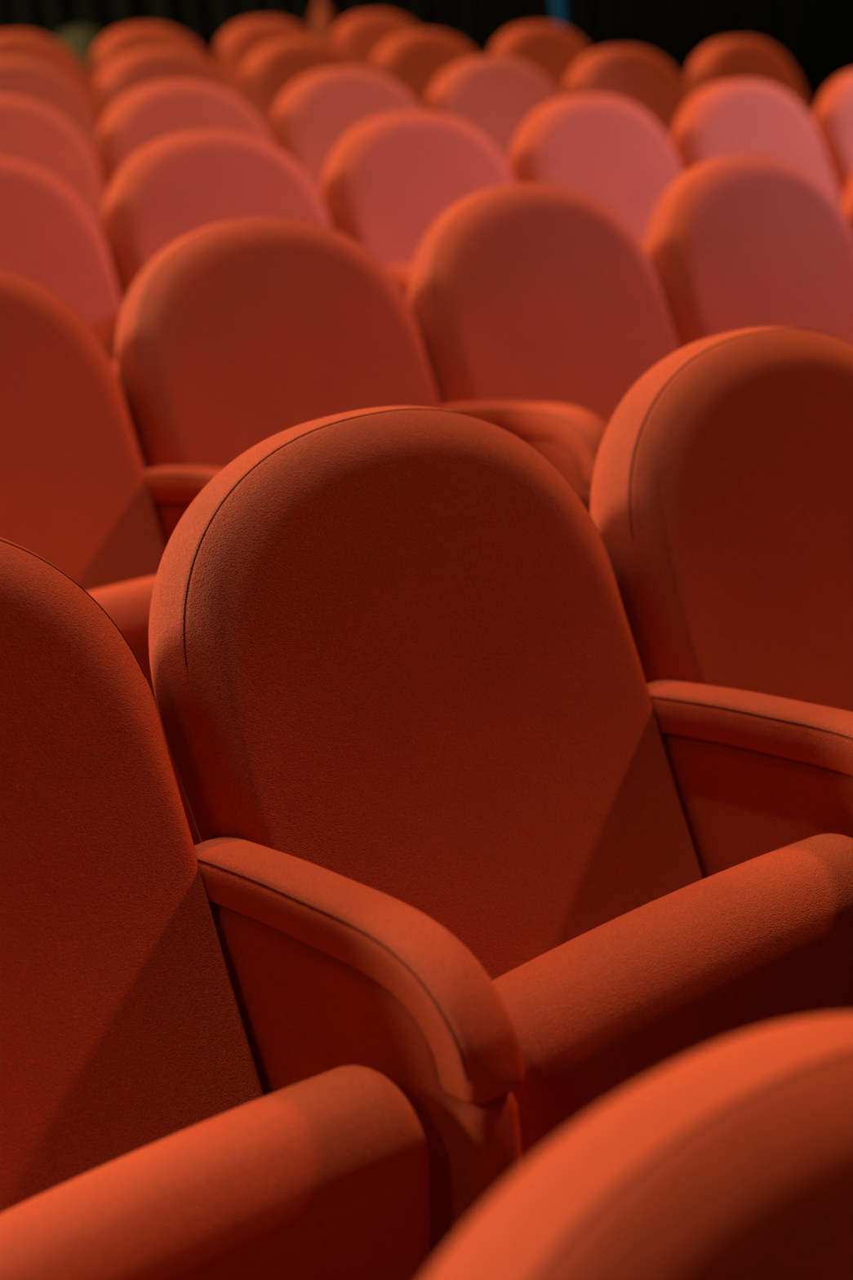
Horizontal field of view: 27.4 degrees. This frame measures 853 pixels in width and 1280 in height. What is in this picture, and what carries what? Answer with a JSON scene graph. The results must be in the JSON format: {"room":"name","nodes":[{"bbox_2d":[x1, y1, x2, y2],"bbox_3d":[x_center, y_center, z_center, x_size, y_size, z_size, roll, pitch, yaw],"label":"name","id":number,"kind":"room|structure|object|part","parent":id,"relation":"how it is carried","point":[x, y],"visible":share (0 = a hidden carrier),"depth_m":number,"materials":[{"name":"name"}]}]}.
{"room":"auditorium","nodes":[
{"label":"auditorium","id":0,"kind":"room"},
{"bbox_3d":[2.615,-1.275,6.445,18.000,1.259,17.000,-17,18,-34],"label":"floor","id":1,"kind":"structure","parent":0,"visible":0},
{"bbox_2d":[0,31,92,114],"bbox_3d":[-1.397,-1.799,6.525,0.584,0.956,0.571,-17,18,-34],"label":"seat","id":2,"kind":"object","parent":1,"relation":"on","point":[42,48],"visible":0.23,"depth_m":6.62,"materials":[{"name":"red fabric"}]},
{"bbox_2d":[0,56,97,163],"bbox_3d":[-1.187,-1.359,5.496,0.584,0.956,0.571,-17,18,-34],"label":"seat","id":3,"kind":"object","parent":1,"relation":"on","point":[37,81],"visible":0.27,"depth_m":5.61,"materials":[{"name":"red fabric"}]},
{"bbox_2d":[0,93,123,305],"bbox_3d":[-0.978,-0.919,4.467,0.584,0.956,0.571,-17,18,-34],"label":"seat","id":4,"kind":"object","parent":1,"relation":"on","point":[31,131],"visible":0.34,"depth_m":4.58,"materials":[{"name":"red fabric"}]},
{"bbox_3d":[-1.040,-1.018,4.542,0.551,0.791,0.349,-17,18,-34],"label":"backrest","id":5,"kind":"part","parent":4,"relation":"part of","materials":[{"name":"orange fabric"}]},
{"bbox_2d":[115,282,123,305],"bbox_3d":[-0.843,-0.753,4.377,0.480,0.421,0.160,-17,19,-34],"label":"armrest","id":6,"kind":"object","parent":4,"relation":"on","point":[116,282],"depth_m":4.33,"materials":[{"name":"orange fabric"}]},
{"bbox_2d":[0,154,155,502],"bbox_3d":[-0.768,-0.478,3.438,0.584,0.956,0.571,-17,18,-34],"label":"seat","id":7,"kind":"object","parent":1,"relation":"on","point":[49,237],"visible":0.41,"depth_m":3.56,"materials":[{"name":"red fabric"}]},
{"bbox_3d":[-0.830,-0.578,3.513,0.551,0.791,0.349,-17,18,-34],"label":"backrest","id":8,"kind":"part","parent":7,"relation":"part of","materials":[{"name":"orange fabric"}]},
{"bbox_2d":[111,362,155,502],"bbox_3d":[-0.634,-0.312,3.348,0.480,0.421,0.160,-17,19,-34],"label":"seat cushion","id":9,"kind":"object","parent":7,"relation":"on","point":[114,364],"depth_m":3.32,"materials":[{"name":"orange fabric"}]},
{"bbox_2d":[55,26,104,79],"bbox_3d":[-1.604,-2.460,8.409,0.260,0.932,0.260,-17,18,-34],"label":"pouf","id":10,"kind":"object","parent":1,"relation":"on","point":[82,42],"visible":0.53,"depth_m":8.21,"materials":[{"name":"green fabric"}]},
{"bbox_2d":[0,267,200,845],"bbox_3d":[-0.559,-0.038,2.409,0.584,0.956,0.571,-17,18,-34],"label":"seat","id":11,"kind":"object","parent":1,"relation":"on","point":[74,494],"visible":0.42,"depth_m":2.53,"materials":[{"name":"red fabric"}]},
{"bbox_3d":[-0.621,-0.138,2.484,0.551,0.791,0.349,-17,18,-34],"label":"backrest","id":12,"kind":"part","parent":11,"relation":"part of","materials":[{"name":"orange fabric"}]},
{"bbox_2d":[87,575,200,845],"bbox_3d":[-0.423,0.137,2.322,0.480,0.421,0.160,-17,18,-34],"label":"seat cushion","id":13,"kind":"object","parent":11,"relation":"on","point":[127,604],"depth_m":2.24,"materials":[{"name":"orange fabric"}]},
{"bbox_2d":[88,23,209,93],"bbox_3d":[-0.951,-1.936,6.835,0.584,0.956,0.571,-17,18,-34],"label":"seat","id":14,"kind":"object","parent":1,"relation":"on","point":[122,41],"visible":0.14,"depth_m":6.84,"materials":[{"name":"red fabric"}]},
{"bbox_2d":[0,0,316,63],"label":"stage curtain","id":15,"kind":"object","parent":1,"relation":"on","point":[204,21],"depth_m":11.94,"materials":[{"name":"black fabric"}]},
{"bbox_2d":[91,46,235,133],"bbox_3d":[-0.742,-1.496,5.806,0.584,0.956,0.571,-17,18,-34],"label":"seat","id":16,"kind":"object","parent":1,"relation":"on","point":[134,69],"visible":0.23,"depth_m":5.81,"materials":[{"name":"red fabric"}]},
{"bbox_2d":[96,80,272,196],"bbox_3d":[-0.532,-1.055,4.777,0.584,0.956,0.571,-17,18,-34],"label":"seat","id":17,"kind":"object","parent":1,"relation":"on","point":[148,113],"visible":0.22,"depth_m":4.78,"materials":[{"name":"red fabric"}]},
{"bbox_2d":[0,537,430,1279],"bbox_3d":[-0.344,0.405,1.373,0.584,0.956,0.571,-17,18,-34],"label":"seat","id":18,"kind":"object","parent":1,"relation":"on","point":[141,1138],"visible":1,"depth_m":1.47,"materials":[{"name":"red fabric"}]},
{"bbox_3d":[-0.406,0.305,1.448,0.551,0.791,0.349,-17,18,-34],"label":"backrest","id":19,"kind":"part","parent":18,"relation":"part of","materials":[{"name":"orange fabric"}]},
{"bbox_2d":[0,1065,430,1279],"bbox_3d":[-0.210,0.572,1.284,0.480,0.421,0.160,-17,18,-34],"label":"seat cushion","id":20,"kind":"object","parent":18,"relation":"on","point":[325,1175],"depth_m":1.24,"materials":[{"name":"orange fabric"}]},
{"bbox_2d":[102,129,331,302],"bbox_3d":[-0.323,-0.615,3.748,0.584,0.956,0.571,-17,18,-34],"label":"seat","id":21,"kind":"object","parent":1,"relation":"on","point":[177,186],"visible":0.3,"depth_m":3.75,"materials":[{"name":"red fabric"}]},
{"bbox_2d":[213,17,315,95],"bbox_3d":[-0.506,-2.073,7.146,0.584,0.956,0.571,-17,18,-34],"label":"seat","id":22,"kind":"object","parent":1,"relation":"on","point":[237,43],"visible":0.21,"depth_m":7.12,"materials":[{"name":"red fabric"}]},
{"bbox_2d":[115,217,440,548],"bbox_3d":[-0.113,-0.175,2.719,0.584,0.956,0.571,-17,18,-34],"label":"seat","id":23,"kind":"object","parent":1,"relation":"on","point":[235,335],"visible":0.44,"depth_m":2.72,"materials":[{"name":"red fabric"}]},
{"bbox_3d":[-0.260,0.082,2.568,0.045,0.576,0.420,-17,18,-34],"label":"panel","id":24,"kind":"part","parent":23,"relation":"part of","materials":[{"name":"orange fabric"}]},
{"bbox_2d":[236,38,359,137],"bbox_3d":[-0.296,-1.632,6.117,0.584,0.956,0.571,-17,18,-34],"label":"seat","id":25,"kind":"object","parent":1,"relation":"on","point":[271,69],"visible":0.21,"depth_m":6.09,"materials":[{"name":"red fabric"}]},
{"bbox_2d":[311,0,336,42],"bbox_3d":[-0.502,-2.912,9.271,0.320,1.101,0.320,-17,18,-34],"label":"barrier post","id":26,"kind":"object","parent":1,"relation":"on","point":[323,23],"visible":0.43,"depth_m":9.13,"materials":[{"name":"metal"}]},
{"bbox_2d":[271,66,421,199],"bbox_3d":[-0.087,-1.192,5.088,0.584,0.956,0.571,-17,18,-34],"label":"seat","id":27,"kind":"object","parent":1,"relation":"on","point":[316,112],"visible":0.25,"depth_m":5.07,"materials":[{"name":"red fabric"}]},
{"bbox_2d":[328,11,419,69],"bbox_3d":[-0.047,-2.213,7.466,0.617,0.956,0.571,-17,18,-34],"label":"seat","id":28,"kind":"object","parent":1,"relation":"on","point":[360,36],"visible":0.15,"depth_m":7.45,"materials":[{"name":"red fabric"}]},
{"bbox_2d":[321,110,515,302],"bbox_3d":[0.123,-0.752,4.059,0.584,0.956,0.571,-17,18,-34],"label":"seat","id":29,"kind":"object","parent":1,"relation":"on","point":[392,176],"visible":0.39,"depth_m":4.05,"materials":[{"name":"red fabric"}]},
{"bbox_3d":[-0.024,-0.495,3.908,0.045,0.575,0.420,-17,18,-34],"label":"panel","id":30,"kind":"part","parent":29,"relation":"part of","materials":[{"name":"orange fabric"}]},
{"bbox_2d":[368,30,479,111],"bbox_3d":[0.149,-1.769,6.428,0.584,0.956,0.571,-17,18,-34],"label":"seat","id":31,"kind":"object","parent":1,"relation":"on","point":[415,60],"visible":0.24,"depth_m":6.43,"materials":[{"name":"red fabric"}]},
{"bbox_2d":[324,0,555,57],"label":"stage curtain","id":32,"kind":"object","parent":1,"relation":"on","point":[479,24],"depth_m":13.48,"materials":[{"name":"black fabric"}]},
{"bbox_2d":[425,56,560,168],"bbox_3d":[0.359,-1.329,5.398,0.584,0.956,0.571,-17,18,-34],"label":"seat","id":33,"kind":"object","parent":1,"relation":"on","point":[495,95],"visible":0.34,"depth_m":5.41,"materials":[{"name":"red fabric"}]},
{"bbox_2d":[148,405,852,1271],"bbox_3d":[0.102,0.268,1.683,0.584,0.956,0.571,-17,18,-34],"label":"seat","id":34,"kind":"object","parent":1,"relation":"on","point":[446,852],"visible":0.91,"depth_m":1.64,"materials":[{"name":"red fabric"}]},
{"bbox_3d":[-0.045,0.525,1.532,0.045,0.576,0.420,-17,18,-34],"label":"panel","id":35,"kind":"part","parent":34,"relation":"part of","materials":[{"name":"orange fabric"}]},
{"bbox_3d":[0.040,0.169,1.759,0.551,0.791,0.349,-17,18,-34],"label":"backrest","id":36,"kind":"part","parent":34,"relation":"part of","materials":[{"name":"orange fabric"}]},
{"bbox_2d":[491,833,852,1167],"bbox_3d":[0.233,0.429,1.596,0.480,0.421,0.160,-17,17,-34],"label":"seat cushion","id":37,"kind":"object","parent":34,"relation":"on","point":[766,940],"depth_m":1.48,"materials":[{"name":"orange fabric"}]},
{"bbox_2d":[488,22,591,97],"bbox_3d":[0.608,-1.910,6.747,0.617,0.956,0.571,-17,18,-34],"label":"seat","id":38,"kind":"object","parent":1,"relation":"on","point":[553,50],"visible":0.2,"depth_m":6.77,"materials":[{"name":"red fabric"}]},
{"bbox_2d":[408,182,679,513],"bbox_3d":[0.332,-0.311,3.030,0.584,0.956,0.571,-17,18,-34],"label":"seat","id":39,"kind":"object","parent":1,"relation":"on","point":[536,308],"visible":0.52,"depth_m":3.03,"materials":[{"name":"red fabric"}]},
{"bbox_3d":[0.185,-0.054,2.879,0.045,0.576,0.420,-17,18,-34],"label":"panel","id":40,"kind":"part","parent":39,"relation":"part of","materials":[{"name":"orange fabric"}]},
{"bbox_2d":[552,0,564,27],"bbox_3d":[0.798,-3.850,10.589,0.100,1.920,0.100,-17,18,-34],"label":"tube light","id":41,"kind":"object","parent":1,"relation":"on","point":[558,11],"visible":0.02,"depth_m":10.58,"materials":[{"name":"metal"}]},
{"bbox_2d":[509,93,683,250],"bbox_3d":[0.568,-0.888,4.369,0.584,0.956,0.571,-17,18,-34],"label":"seat","id":42,"kind":"object","parent":1,"relation":"on","point":[606,148],"visible":0.27,"depth_m":4.40,"materials":[{"name":"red fabric"}]},
{"bbox_2d":[562,45,690,142],"bbox_3d":[0.804,-1.465,5.709,0.584,0.956,0.571,-17,18,-34],"label":"seat","id":43,"kind":"object","parent":1,"relation":"on","point":[639,76],"visible":0.24,"depth_m":5.75,"materials":[{"name":"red fabric"}]},
{"bbox_2d":[423,1013,852,1279],"bbox_3d":[0.323,0.699,0.765,0.617,0.956,0.571,-17,18,-34],"label":"seat","id":44,"kind":"object","parent":1,"relation":"on","point":[733,1160],"visible":1,"depth_m":0.78,"materials":[{"name":"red fabric"}]},
{"bbox_2d":[562,0,852,118],"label":"stage curtain","id":45,"kind":"object","parent":1,"relation":"on","point":[811,41],"depth_m":15.08,"materials":[{"name":"black fabric"}]},
{"bbox_2d":[590,326,852,878],"bbox_3d":[0.560,0.128,2.003,0.617,0.956,0.571,-17,18,-34],"label":"seat","id":46,"kind":"object","parent":1,"relation":"on","point":[722,498],"visible":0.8,"depth_m":1.94,"materials":[{"name":"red fabric"}]},
{"bbox_3d":[0.485,0.032,2.070,0.551,0.791,0.349,-17,18,-34],"label":"backrest","id":47,"kind":"part","parent":46,"relation":"part of","materials":[{"name":"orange fabric"}]},
{"bbox_3d":[0.400,0.389,1.843,0.045,0.576,0.420,-17,18,-34],"label":"panel","id":48,"kind":"part","parent":46,"relation":"part of","materials":[{"name":"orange fabric"}]},
{"bbox_2d":[645,154,852,349],"bbox_3d":[0.778,-0.448,3.340,0.584,0.956,0.571,-17,18,-34],"label":"seat","id":49,"kind":"object","parent":1,"relation":"on","point":[736,242],"visible":0.43,"depth_m":3.35,"materials":[{"name":"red fabric"}]},
{"bbox_2d":[685,36,813,121],"bbox_3d":[1.263,-1.606,6.029,0.617,0.956,0.571,-17,18,-34],"label":"seat","id":50,"kind":"object","parent":1,"relation":"on","point":[744,57],"visible":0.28,"depth_m":6.04,"materials":[{"name":"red fabric"}]},
{"bbox_2d":[671,79,842,208],"bbox_3d":[1.014,-1.025,4.680,0.584,0.956,0.571,-17,18,-34],"label":"seat","id":51,"kind":"object","parent":1,"relation":"on","point":[742,117],"visible":0.3,"depth_m":4.70,"materials":[{"name":"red fabric"}]},
{"bbox_2d":[813,70,852,204],"bbox_3d":[1.473,-1.166,5.000,0.617,0.956,0.571,-17,18,-34],"label":"seat","id":52,"kind":"object","parent":1,"relation":"on","point":[833,120],"visible":0.67,"depth_m":4.92,"materials":[{"name":"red fabric"}]},
{"bbox_2d":[841,173,852,231],"bbox_3d":[1.237,-0.589,3.660,0.617,0.956,0.571,-17,18,-34],"label":"seat","id":53,"kind":"object","parent":1,"relation":"on","point":[847,204],"visible":0.43,"depth_m":3.60,"materials":[{"name":"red fabric"}]}
]}

